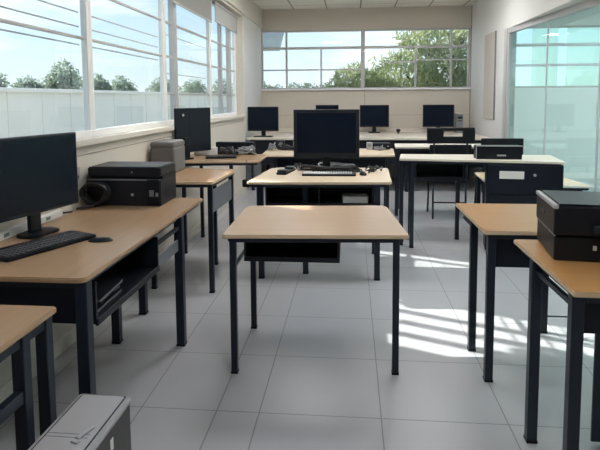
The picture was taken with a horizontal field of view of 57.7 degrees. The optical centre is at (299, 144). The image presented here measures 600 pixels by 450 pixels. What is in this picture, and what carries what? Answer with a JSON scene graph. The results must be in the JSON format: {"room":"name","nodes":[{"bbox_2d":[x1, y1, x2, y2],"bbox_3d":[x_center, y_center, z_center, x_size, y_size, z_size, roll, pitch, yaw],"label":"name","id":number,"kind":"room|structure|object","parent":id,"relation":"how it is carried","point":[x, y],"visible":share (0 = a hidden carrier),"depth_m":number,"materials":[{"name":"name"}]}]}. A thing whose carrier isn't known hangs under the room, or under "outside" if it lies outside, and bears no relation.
{"room":"computer lab","nodes":[
{"label":"computer lab","id":0,"kind":"room"},
{"bbox_2d":[0,0,261,386],"bbox_3d":[-1.351,-0.421,4.098,0.140,3.050,12.350,0,5,5],"label":"wall","id":1,"kind":"structure","parent":0,"point":[233,132],"depth_m":4.77,"materials":[{"name":"paint"}]},
{"bbox_2d":[0,0,92,138],"bbox_3d":[-1.665,-0.613,1.462,0.068,1.510,4.495,0,5,5],"label":"window","id":2,"kind":"structure","parent":1,"relation":"in","point":[84,17],"depth_m":3.65,"materials":[{"name":"white metal"}]},
{"bbox_2d":[77,167,80,186],"bbox_3d":[-1.351,0.195,3.290,0.014,0.120,0.090,0,5,5],"label":"power socket","id":3,"kind":"object","parent":1,"relation":"attached to","point":[78,168],"visible":0.43,"depth_m":3.31,"materials":[{"name":"white plastic"}]},
{"bbox_2d":[0,187,245,403],"bbox_3d":[-1.350,1.130,3.331,0.012,0.090,10.560,0,5,5],"label":"baseboard","id":4,"kind":"structure","parent":1,"relation":"attached to","point":[69,337],"depth_m":3.15,"materials":[{"name":"beige"}]},
{"bbox_2d":[88,0,166,136],"bbox_3d":[-1.387,-0.872,4.438,0.062,1.510,1.505,0,5,5],"label":"window","id":5,"kind":"structure","parent":1,"relation":"in","point":[133,127],"depth_m":4.55,"materials":[{"name":"white metal"}]},
{"bbox_2d":[76,114,245,147],"bbox_3d":[-1.298,-0.057,3.873,0.050,0.042,9.250,0,5,5],"label":"trim","id":6,"kind":"structure","parent":1,"relation":"attached to","point":[114,137],"depth_m":4.04,"materials":[{"name":"beige paint"}]},
{"bbox_2d":[163,0,211,125],"bbox_3d":[-1.234,-1.010,6.027,0.068,1.510,1.700,0,5,5],"label":"window","id":7,"kind":"structure","parent":1,"relation":"in","point":[172,23],"depth_m":5.48,"materials":[{"name":"white metal"}]},
{"bbox_2d":[171,0,211,22],"bbox_3d":[-1.176,-1.597,5.981,0.050,0.305,1.520,0,5,5],"label":"roller blind","id":8,"kind":"object","parent":7,"relation":"attached to","point":[201,8],"visible":1,"depth_m":6.16,"materials":[{"name":"fabric"}]},
{"bbox_2d":[77,90,364,156],"bbox_3d":[0.593,0.319,3.904,3.770,1.585,12.200,0,5,5],"label":"trim","id":9,"kind":"structure","parent":1,"relation":"attached to","point":[364,90],"depth_m":4.29,"materials":[{"name":"beige"}]},
{"bbox_2d":[210,0,236,118],"bbox_3d":[-1.077,-1.149,7.624,0.056,1.510,1.520,0,5,5],"label":"window","id":10,"kind":"structure","parent":1,"relation":"in","point":[218,42],"depth_m":7.89,"materials":[{"name":"white metal"}]},
{"bbox_2d":[212,0,237,33],"bbox_3d":[-1.026,-1.754,7.566,0.050,0.265,1.360,0,5,5],"label":"roller blind","id":11,"kind":"object","parent":10,"relation":"attached to","point":[224,17],"visible":0.99,"depth_m":7.47,"materials":[{"name":"fabric"}]},
{"bbox_2d":[225,0,261,27],"bbox_3d":[-1.279,-1.769,3.899,0.035,0.329,12.200,0,5,5],"label":"trim","id":12,"kind":"structure","parent":1,"relation":"attached to","point":[249,9],"depth_m":8.71,"materials":[{"name":"beige paint"}]},
{"bbox_2d":[243,15,262,179],"bbox_3d":[-0.787,-0.756,9.264,0.012,2.620,1.640,0,5,5],"label":"column","id":13,"kind":"structure","parent":1,"relation":"attached to","point":[252,69],"depth_m":9.01,"materials":[{"name":"paint"}]},
{"bbox_2d":[0,177,599,449],"bbox_3d":[2.666,1.157,3.857,8.210,0.100,12.350,0,5,5],"label":"floor","id":14,"kind":"structure","parent":0,"point":[314,373],"depth_m":3.05,"materials":[{"name":"grey tile"}]},
{"bbox_2d":[0,305,56,449],"bbox_3d":[-1.191,0.966,1.451,0.640,0.740,0.988,0,5,5],"label":"desk","id":15,"kind":"object","parent":14,"relation":"on","point":[19,324],"visible":1,"depth_m":1.74,"materials":[{"name":"brown wood"}]},
{"bbox_2d":[28,394,130,449],"bbox_3d":[-0.704,1.097,1.677,0.192,0.434,0.505,0,5,6],"label":"computer tower","id":16,"kind":"object","parent":14,"relation":"on","point":[91,421],"visible":1,"depth_m":1.75,"materials":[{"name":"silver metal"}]},
{"bbox_2d":[0,198,202,394],"bbox_3d":[-1.046,0.793,2.892,0.684,0.833,1.655,0,5,5],"label":"desk","id":17,"kind":"object","parent":14,"relation":"on","point":[61,278],"depth_m":2.49,"materials":[{"name":"brown wood"}]},
{"bbox_2d":[0,132,78,238],"bbox_3d":[-1.287,0.196,2.658,0.125,0.486,0.540,1,5,18],"label":"monitor","id":18,"kind":"object","parent":17,"relation":"on","point":[38,173],"visible":0.99,"depth_m":2.64,"materials":[{"name":"grey plastic"}]},
{"bbox_2d":[0,230,95,261],"bbox_3d":[-1.161,0.446,2.452,0.190,0.022,0.460,2,6,28],"label":"keyboard","id":19,"kind":"object","parent":17,"relation":"on","point":[25,249],"visible":1,"depth_m":2.41,"materials":[{"name":"black plastic"}]},
{"bbox_2d":[88,237,112,242],"bbox_3d":[-0.931,0.439,2.546,0.116,0.018,0.064,-1,5,-5],"label":"mouse","id":20,"kind":"object","parent":17,"relation":"on","point":[96,239],"visible":1,"depth_m":2.53,"materials":[{"name":"black plastic"}]},
{"bbox_2d":[52,237,159,325],"bbox_3d":[-0.963,0.588,2.476,0.421,0.176,0.690,0,5,5],"label":"shelf","id":21,"kind":"object","parent":17,"relation":"attached to","point":[137,267],"depth_m":2.69,"materials":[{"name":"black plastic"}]},
{"bbox_2d":[98,287,122,312],"bbox_3d":[-0.937,0.660,2.334,0.260,0.019,0.260,0,5,4],"label":"notebook","id":22,"kind":"object","parent":17,"relation":"on","point":[101,306],"visible":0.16,"depth_m":2.31,"materials":[{"name":"grey plastic"}]},
{"bbox_3d":[-0.949,0.641,2.333,0.260,0.019,0.260,0,5,8],"label":"notebook","id":23,"kind":"object","parent":22,"relation":"on","visible":0},
{"bbox_2d":[92,277,123,302],"bbox_3d":[-0.927,0.618,2.329,0.260,0.019,0.260,0,5,2],"label":"notebook","id":24,"kind":"object","parent":23,"relation":"on","point":[105,286],"visible":0.34,"depth_m":2.35,"materials":[{"name":"grey plastic"}]},
{"bbox_2d":[76,161,175,209],"bbox_3d":[-1.096,0.249,3.450,0.498,0.241,0.454,0,5,5],"label":"printer","id":25,"kind":"object","parent":17,"relation":"on","point":[124,183],"visible":1,"depth_m":3.37,"materials":[{"name":"grey plastic"}]},
{"bbox_2d":[151,168,236,292],"bbox_3d":[-0.897,0.655,4.447,0.663,0.840,0.859,0,5,5],"label":"desk","id":26,"kind":"object","parent":14,"relation":"on","point":[218,196],"visible":0.68,"depth_m":4.21,"materials":[{"name":"brown wood"}]},
{"bbox_2d":[150,139,184,171],"bbox_3d":[-1.104,0.092,4.569,0.205,0.262,0.300,0,5,5],"label":"storage box","id":27,"kind":"object","parent":26,"relation":"on","point":[164,150],"visible":0.82,"depth_m":4.42,"materials":[{"name":"grey plastic"}]},
{"bbox_2d":[182,153,266,253],"bbox_3d":[-0.742,0.554,5.366,0.800,0.880,0.829,0,5,5],"label":"desk","id":28,"kind":"object","parent":14,"relation":"on","point":[199,160],"visible":0.56,"depth_m":5.10,"materials":[{"name":"brown wood"}]},
{"bbox_2d":[174,107,210,159],"bbox_3d":[-1.021,-0.115,5.215,0.130,0.480,0.444,3,6,36],"label":"monitor","id":29,"kind":"object","parent":28,"relation":"on","point":[192,125],"visible":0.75,"depth_m":5.20,"materials":[{"name":"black plastic"}]},
{"bbox_2d":[194,147,217,154],"bbox_3d":[-0.955,0.061,5.540,0.222,0.075,0.092,0,5,3],"label":"carton","id":30,"kind":"object","parent":28,"relation":"on","point":[214,150],"visible":0.7,"depth_m":5.50,"materials":[{"name":"white"}]},
{"bbox_2d":[205,155,236,158],"bbox_3d":[-0.755,0.113,5.231,0.300,0.022,0.136,-1,5,-6],"label":"keyboard","id":31,"kind":"object","parent":28,"relation":"on","point":[207,156],"visible":1,"depth_m":5.17,"materials":[{"name":"black plastic"}]},
{"bbox_2d":[218,146,236,154],"bbox_3d":[-0.718,0.059,5.420,0.168,0.096,0.172,0,5,5],"label":"cable tangle","id":32,"kind":"object","parent":28,"relation":"on","point":[225,150],"visible":1,"depth_m":5.39,"materials":[{"name":"black plastic"}]},
{"bbox_2d":[216,141,254,154],"bbox_3d":[-0.660,0.031,5.579,0.400,0.125,0.083,1,5,12],"label":"switch","id":33,"kind":"object","parent":28,"relation":"on","point":[219,144],"visible":0.45,"depth_m":5.54,"materials":[{"name":"black plastic"}]},
{"bbox_2d":[242,159,249,186],"bbox_3d":[-0.484,0.255,5.003,0.070,0.245,0.161,0,5,5],"label":"power adapter","id":34,"kind":"object","parent":28,"relation":"hanging from","point":[244,181],"visible":0.97,"depth_m":4.94,"materials":[{"name":"black plastic"}]},
{"bbox_2d":[237,145,256,154],"bbox_3d":[-0.525,0.053,5.432,0.182,0.102,0.154,0,5,5],"label":"cable tangle","id":35,"kind":"object","parent":28,"relation":"on","point":[251,149],"visible":1,"depth_m":5.41,"materials":[{"name":"grey plastic"}]},
{"bbox_2d":[222,206,408,374],"bbox_3d":[0.106,0.802,3.202,0.975,0.750,0.828,0,5,5],"label":"desk","id":36,"kind":"object","parent":14,"relation":"on","point":[311,234],"visible":1,"depth_m":2.94,"materials":[{"name":"brown wood"}]},
{"bbox_2d":[244,243,340,262],"bbox_3d":[-0.027,0.532,3.111,0.515,0.156,0.406,0,5,5],"label":"shelf","id":37,"kind":"object","parent":36,"relation":"attached to","point":[267,252],"depth_m":3.02,"materials":[{"name":"black metal"}]},
{"bbox_2d":[247,167,391,280],"bbox_3d":[0.203,0.647,4.751,1.169,0.790,0.946,0,5,5],"label":"desk","id":38,"kind":"object","parent":14,"relation":"on","point":[291,189],"visible":0.8,"depth_m":4.43,"materials":[{"name":"laminate"}]},
{"bbox_2d":[276,166,295,174],"bbox_3d":[-0.121,0.224,4.850,0.090,0.040,0.340,1,5,14],"label":"handset","id":39,"kind":"object","parent":38,"relation":"on","point":[288,169],"visible":1,"depth_m":4.74,"materials":[{"name":"black plastic"}]},
{"bbox_2d":[265,187,372,205],"bbox_3d":[0.169,0.387,4.552,0.865,0.186,0.406,0,5,5],"label":"shelf","id":40,"kind":"object","parent":38,"relation":"attached to","point":[274,196],"depth_m":4.63,"materials":[{"name":"black metal"}]},
{"bbox_2d":[293,109,359,171],"bbox_3d":[0.240,-0.046,4.954,0.595,0.555,0.200,0,5,4],"label":"monitor","id":41,"kind":"object","parent":38,"relation":"on","point":[326,134],"visible":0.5,"depth_m":4.93,"materials":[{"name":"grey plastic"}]},
{"bbox_2d":[302,171,355,175],"bbox_3d":[0.249,0.245,4.676,0.460,0.022,0.160,0,5,4],"label":"keyboard","id":42,"kind":"object","parent":38,"relation":"on","point":[305,173],"visible":1,"depth_m":4.61,"materials":[{"name":"black plastic"}]},
{"bbox_2d":[298,164,362,172],"bbox_3d":[0.264,0.209,4.827,0.577,0.069,0.084,0,5,5],"label":"cable tangle","id":43,"kind":"object","parent":38,"relation":"on","point":[337,168],"visible":0.96,"depth_m":4.81,"materials":[{"name":"black plastic"}]},
{"bbox_2d":[318,162,354,166],"bbox_3d":[0.342,0.192,5.107,0.346,0.056,0.049,0,5,5],"label":"cable tangle","id":44,"kind":"object","parent":38,"relation":"on","point":[331,163],"visible":0.38,"depth_m":5.11,"materials":[{"name":"grey plastic"}]},
{"bbox_2d":[341,193,367,202],"bbox_3d":[0.452,0.437,4.492,0.220,0.052,0.180,0,5,3],"label":"paper stack","id":45,"kind":"object","parent":38,"relation":"in","point":[346,197],"visible":1,"depth_m":4.41,"materials":[{"name":"white paper"}]},
{"bbox_2d":[359,171,366,175],"bbox_3d":[0.539,0.240,4.668,0.064,0.032,0.116,0,5,0],"label":"mouse","id":46,"kind":"object","parent":38,"relation":"on","point":[362,173],"visible":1,"depth_m":4.63,"materials":[{"name":"black plastic"}]},
{"bbox_2d":[365,165,382,172],"bbox_3d":[0.656,0.212,4.843,0.152,0.057,0.188,0,5,5],"label":"cable tangle","id":47,"kind":"object","parent":38,"relation":"on","point":[376,167],"visible":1,"depth_m":4.83,"materials":[{"name":"black plastic"}]},
{"bbox_2d":[263,148,394,208],"bbox_3d":[0.343,0.486,6.427,1.557,0.820,0.868,0,5,5],"label":"desk","id":48,"kind":"object","parent":14,"relation":"on","point":[281,158],"visible":0.41,"depth_m":6.13,"materials":[{"name":"laminate"}]},
{"bbox_2d":[268,142,275,150],"bbox_3d":[-0.333,0.017,6.588,0.112,0.096,0.209,0,5,5],"label":"cable tangle","id":49,"kind":"object","parent":48,"relation":"on","point":[271,146],"visible":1,"depth_m":6.53,"materials":[{"name":"grey plastic"}]},
{"bbox_2d":[277,140,284,149],"bbox_3d":[-0.233,0.000,6.695,0.090,0.110,0.083,0,5,0],"label":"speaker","id":50,"kind":"object","parent":48,"relation":"on","point":[279,142],"visible":0.72,"depth_m":6.66},
{"bbox_2d":[278,144,293,150],"bbox_3d":[-0.101,0.026,6.569,0.332,0.082,0.104,0,5,5],"label":"cable tangle","id":51,"kind":"object","parent":48,"relation":"on","point":[288,147],"visible":0.66,"depth_m":6.57,"materials":[{"name":"black plastic"}]},
{"bbox_2d":[366,142,372,149],"bbox_3d":[0.846,0.010,6.635,0.072,0.088,0.066,0,5,5],"label":"speaker","id":52,"kind":"object","parent":48,"relation":"on","point":[369,145],"visible":1,"depth_m":6.61},
{"bbox_2d":[373,145,385,150],"bbox_3d":[0.955,0.031,6.530,0.148,0.063,0.130,0,5,5],"label":"cable tangle","id":53,"kind":"object","parent":48,"relation":"on","point":[380,148],"visible":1,"depth_m":6.53,"materials":[{"name":"grey plastic"}]},
{"bbox_2d":[372,142,389,148],"bbox_3d":[0.991,0.011,6.681,0.220,0.075,0.143,0,5,3],"label":"computer","id":54,"kind":"object","parent":48,"relation":"on","point":[386,145],"visible":0.84,"depth_m":6.61,"materials":[{"name":"black plastic"}]},
{"bbox_2d":[247,128,489,191],"bbox_3d":[1.091,0.207,9.140,3.700,0.900,1.660,0,5,5],"label":"countertop","id":55,"kind":"structure","parent":14,"relation":"on","point":[406,135],"depth_m":8.49,"materials":[{"name":"laminate"}]},
{"bbox_2d":[248,107,278,136],"bbox_3d":[-0.580,-0.367,8.603,0.490,0.475,0.200,0,5,5],"label":"monitor","id":56,"kind":"object","parent":55,"relation":"on","point":[263,119],"visible":1,"depth_m":8.57,"materials":[{"name":"grey plastic"}]},
{"bbox_2d":[316,105,338,108],"bbox_3d":[0.474,-0.456,9.504,0.400,0.485,0.200,0,5,5],"label":"monitor","id":57,"kind":"object","parent":55,"relation":"on","point":[317,106],"visible":0.06,"depth_m":9.46,"materials":[{"name":"grey plastic"}]},
{"bbox_2d":[360,105,388,132],"bbox_3d":[1.286,-0.452,9.427,0.500,0.480,0.200,0,5,5],"label":"monitor","id":58,"kind":"object","parent":55,"relation":"on","point":[373,116],"visible":0.98,"depth_m":9.40,"materials":[{"name":"grey plastic"}]},
{"bbox_2d":[423,105,453,132],"bbox_3d":[2.366,-0.450,9.326,0.525,0.480,0.200,0,5,5],"label":"monitor","id":59,"kind":"object","parent":55,"relation":"on","point":[433,115],"visible":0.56,"depth_m":9.30,"materials":[{"name":"grey plastic"}]},
{"bbox_2d":[454,113,462,132],"bbox_3d":[2.718,-0.378,9.338,0.100,0.330,0.243,0,5,5],"label":"tower","id":60,"kind":"object","parent":55,"relation":"on","point":[458,119],"visible":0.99,"depth_m":9.22,"materials":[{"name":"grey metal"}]},
{"bbox_2d":[426,127,474,218],"bbox_3d":[1.790,0.322,6.642,0.550,1.096,0.476,0,5,5],"label":"chair","id":61,"kind":"object","parent":14,"relation":"on","point":[435,135],"visible":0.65,"depth_m":6.38,"materials":[{"name":"black plastic"}]},
{"bbox_2d":[394,143,524,215],"bbox_3d":[1.943,0.427,6.830,1.529,0.850,0.520,0,5,5],"label":"desk","id":62,"kind":"object","parent":14,"relation":"on","point":[400,148],"visible":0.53,"depth_m":6.79,"materials":[{"name":"laminate"}]},
{"bbox_2d":[399,154,565,249],"bbox_3d":[1.711,0.549,5.315,1.460,0.870,0.624,1,5,13],"label":"desk","id":63,"kind":"object","parent":14,"relation":"on","point":[507,181],"visible":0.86,"depth_m":5.01,"materials":[{"name":"laminate"}]},
{"bbox_2d":[414,163,463,179],"bbox_3d":[1.360,0.252,5.385,0.460,0.146,0.266,0,5,5],"label":"shelf","id":64,"kind":"object","parent":63,"relation":"attached to","point":[422,171],"depth_m":5.49,"materials":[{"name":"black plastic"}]},
{"bbox_2d":[474,145,522,159],"bbox_3d":[1.855,0.063,5.122,0.417,0.130,0.144,0,5,7],"label":"printer","id":65,"kind":"object","parent":63,"relation":"on","point":[480,151],"visible":1,"depth_m":5.06,"materials":[{"name":"black plastic"}]},
{"bbox_2d":[474,138,523,202],"bbox_3d":[2.366,0.387,6.574,0.480,0.971,0.476,0,5,5],"label":"chair","id":66,"kind":"object","parent":14,"relation":"on","point":[484,141],"visible":0.23,"depth_m":6.30,"materials":[{"name":"black plastic"}]},
{"bbox_2d":[455,203,566,382],"bbox_3d":[1.303,0.788,3.048,0.734,0.790,0.725,0,5,5],"label":"desk","id":67,"kind":"object","parent":14,"relation":"on","point":[501,224],"visible":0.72,"depth_m":2.84,"materials":[{"name":"laminate"}]},
{"bbox_2d":[474,172,592,202],"bbox_3d":[2.353,0.648,5.692,0.948,0.600,0.939,0,5,5],"label":"desk","id":68,"kind":"object","parent":14,"relation":"on","point":[568,184],"visible":0.23,"depth_m":5.43,"materials":[{"name":"laminate"}]},
{"bbox_2d":[514,239,599,449],"bbox_3d":[1.382,0.861,2.141,0.886,0.800,0.704,0,5,5],"label":"desk","id":69,"kind":"object","parent":14,"relation":"on","point":[581,280],"visible":1,"depth_m":2.04,"materials":[{"name":"laminate"}]},
{"bbox_2d":[536,190,599,261],"bbox_3d":[1.287,0.336,2.246,0.523,0.229,0.376,1,5,13],"label":"printer","id":70,"kind":"object","parent":69,"relation":"on","point":[568,225],"visible":1,"depth_m":2.15,"materials":[{"name":"black plastic"}]},
{"bbox_2d":[593,226,599,235],"bbox_3d":[1.320,0.333,2.064,0.380,0.040,0.036,1,5,13],"label":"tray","id":71,"kind":"object","parent":70,"relation":"on","point":[596,229],"depth_m":2.09,"materials":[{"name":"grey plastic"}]},
{"bbox_2d":[252,0,478,9],"bbox_3d":[2.647,-1.992,3.584,8.210,0.120,12.350,0,5,5],"label":"ceiling","id":72,"kind":"structure","parent":0,"point":[262,4],"depth_m":9.35,"materials":[{"name":"tile"}]},
{"bbox_2d":[261,6,471,176],"bbox_3d":[1.171,-0.943,9.960,3.780,3.050,0.140,0,5,5],"label":"wall","id":73,"kind":"structure","parent":0,"point":[405,106],"depth_m":9.84,"materials":[{"name":"paint"}]},
{"bbox_2d":[261,29,362,88],"bbox_3d":[0.214,-1.558,9.997,1.865,1.080,0.060,0,5,5],"label":"window","id":74,"kind":"structure","parent":73,"relation":"in","point":[286,48],"depth_m":9.98,"materials":[{"name":"silver metal"}]},
{"bbox_2d":[261,88,470,90],"bbox_3d":[1.158,-1.010,9.870,3.770,0.030,0.070,0,5,5],"label":"trim","id":75,"kind":"structure","parent":73,"relation":"attached to","point":[343,88],"depth_m":9.83,"materials":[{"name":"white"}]},
{"bbox_2d":[363,27,470,87],"bbox_3d":[2.086,-1.554,9.821,1.895,1.080,0.060,0,5,5],"label":"window","id":76,"kind":"structure","parent":73,"relation":"in","point":[451,45],"depth_m":9.78,"materials":[{"name":"silver metal"}]},
{"bbox_2d":[469,0,599,181],"bbox_3d":[2.779,-0.406,3.634,0.630,3.050,12.200,0,5,5],"label":"wall","id":77,"kind":"structure","parent":0,"point":[488,16],"depth_m":7.91,"materials":[{"name":"paint"}]},
{"bbox_2d":[468,9,471,177],"bbox_3d":[3.030,-0.932,9.705,0.010,3.050,0.020,0,5,5],"label":"trim","id":78,"kind":"structure","parent":77,"relation":"attached to","point":[471,9],"depth_m":9.66,"materials":[{"name":"beige"}]},
{"bbox_2d":[483,31,496,119],"bbox_3d":[2.892,-1.048,8.321,0.022,1.300,0.632,0,5,5],"label":"notice board","id":79,"kind":"object","parent":77,"relation":"attached to","point":[490,39],"visible":1,"depth_m":8.28,"materials":[{"name":"fabric"}]},
{"bbox_2d":[502,28,516,137],"bbox_3d":[2.875,-0.403,7.537,0.130,2.370,0.160,0,5,5],"label":"trim","id":80,"kind":"structure","parent":77,"relation":"attached to","point":[505,30],"depth_m":7.44,"materials":[{"name":"silver metal"}]},
{"bbox_2d":[505,0,599,191],"bbox_3d":[2.790,-0.121,4.288,0.061,2.370,6.369,0,5,1],"label":"window frame","id":81,"kind":"structure","parent":0,"point":[589,4],"depth_m":6.26,"materials":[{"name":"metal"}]},
{"bbox_2d":[514,13,599,177],"bbox_3d":[5.183,-0.934,9.582,4.280,3.050,0.140,0,5,5],"label":"glass","id":82,"kind":"object","parent":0,"point":[571,113],"visible":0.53,"depth_m":9.62,"materials":[{"name":"glass"}]},
{"bbox_2d":[515,25,599,87],"bbox_3d":[5.299,-1.547,9.518,3.040,1.080,0.060,0,5,5],"label":"window","id":83,"kind":"structure","parent":82,"relation":"attached to","point":[568,26],"depth_m":9.56,"materials":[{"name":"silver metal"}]},
{"label":"outside","id":84,"kind":"structure","parent":0,"visible":0},
{"bbox_3d":[-21.136,-1.763,42.169,130.000,0.100,140.000,0,5,5],"label":"ground","id":85,"kind":"structure","parent":84,"visible":0},
{"bbox_2d":[0,73,9,86],"bbox_3d":[-18.986,-2.824,33.035,3.467,3.571,3.573,0,5,5],"label":"tree","id":86,"kind":"object","parent":85,"relation":"on","point":[3,82],"visible":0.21,"depth_m":33.65,"materials":[{"name":"green plant"}]},
{"bbox_2d":[10,74,44,88],"bbox_3d":[-18.398,-3.122,37.067,2.820,3.458,3.085,-3,5,-24],"label":"tree","id":87,"kind":"object","parent":85,"relation":"on","point":[30,82],"visible":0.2,"depth_m":36.69,"materials":[{"name":"green plant"}]},
{"bbox_2d":[40,57,82,89],"bbox_3d":[-17.931,-4.324,42.263,3.280,4.958,5.671,0,5,5],"label":"tree","id":88,"kind":"object","parent":85,"relation":"on","point":[64,80],"visible":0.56,"depth_m":40.68,"materials":[{"name":"green plant"}]},
{"bbox_2d":[81,73,114,90],"bbox_3d":[-17.692,-4.323,47.744,2.412,4.004,3.673,0,5,5],"label":"tree","id":89,"kind":"object","parent":85,"relation":"on","point":[98,84],"visible":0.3,"depth_m":47.36,"materials":[{"name":"green plant"}]},
{"bbox_2d":[0,87,232,137],"bbox_3d":[-4.665,-0.566,15.514,0.320,1.910,42.000,0,5,5],"label":"wall","id":90,"kind":"structure","parent":85,"relation":"on","point":[23,111],"depth_m":11.75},
{"bbox_2d":[110,75,137,90],"bbox_3d":[-17.174,-4.746,52.368,2.898,4.049,4.243,0,5,5],"label":"tree","id":91,"kind":"object","parent":85,"relation":"on","point":[120,86],"visible":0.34,"depth_m":51.68,"materials":[{"name":"green plant"}]},
{"bbox_2d":[144,76,180,92],"bbox_3d":[-16.015,-5.886,64.062,4.174,4.286,5.367,0,5,5],"label":"tree","id":92,"kind":"object","parent":85,"relation":"on","point":[157,84],"visible":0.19,"depth_m":62.70,"materials":[{"name":"green plant"}]},
{"bbox_2d":[179,78,206,92],"bbox_3d":[-14.860,-7.132,76.330,4.588,4.643,5.760,0,5,5],"label":"tree","id":93,"kind":"object","parent":85,"relation":"on","point":[189,88],"visible":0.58,"depth_m":76.03,"materials":[{"name":"green plant"}]},
{"bbox_2d":[212,78,232,93],"bbox_3d":[-13.259,-9.057,94.168,6.055,5.392,7.091,0,5,5],"label":"tree","id":94,"kind":"object","parent":85,"relation":"on","point":[216,81],"visible":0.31,"depth_m":92.92,"materials":[{"name":"green plant"}]},
{"bbox_2d":[232,81,282,93],"bbox_3d":[-4.110,-4.705,54.560,6.168,3.428,3.009,0,5,5],"label":"tree","id":95,"kind":"object","parent":85,"relation":"on","point":[265,85],"visible":0.03,"depth_m":54.21,"materials":[{"name":"green plant"}]},
{"bbox_2d":[288,82,327,87],"bbox_3d":[1.019,-4.450,52.094,5.943,3.294,2.752,-1,5,-2],"label":"tree","id":96,"kind":"object","parent":85,"relation":"on","point":[307,85],"visible":0.08,"depth_m":51.75,"materials":[{"name":"green plant"}]},
{"bbox_2d":[323,30,467,87],"bbox_3d":[3.208,-1.699,16.260,5.546,3.948,2.316,0,5,7],"label":"tree","id":97,"kind":"object","parent":85,"relation":"on","point":[428,73],"visible":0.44,"depth_m":15.75,"materials":[{"name":"green plant"}]},
{"bbox_3d":[-1.502,-1.472,16.548,0.600,3.500,0.400,0,5,5],"label":"wall","id":98,"kind":"structure","parent":0,"visible":0},
{"bbox_2d":[263,33,283,50],"bbox_3d":[-1.190,-3.414,18.215,1.443,0.080,5.672,0,5,0],"label":"roof","id":99,"kind":"structure","parent":98,"relation":"on","point":[269,39],"depth_m":17.10,"materials":[{"name":"blue"}]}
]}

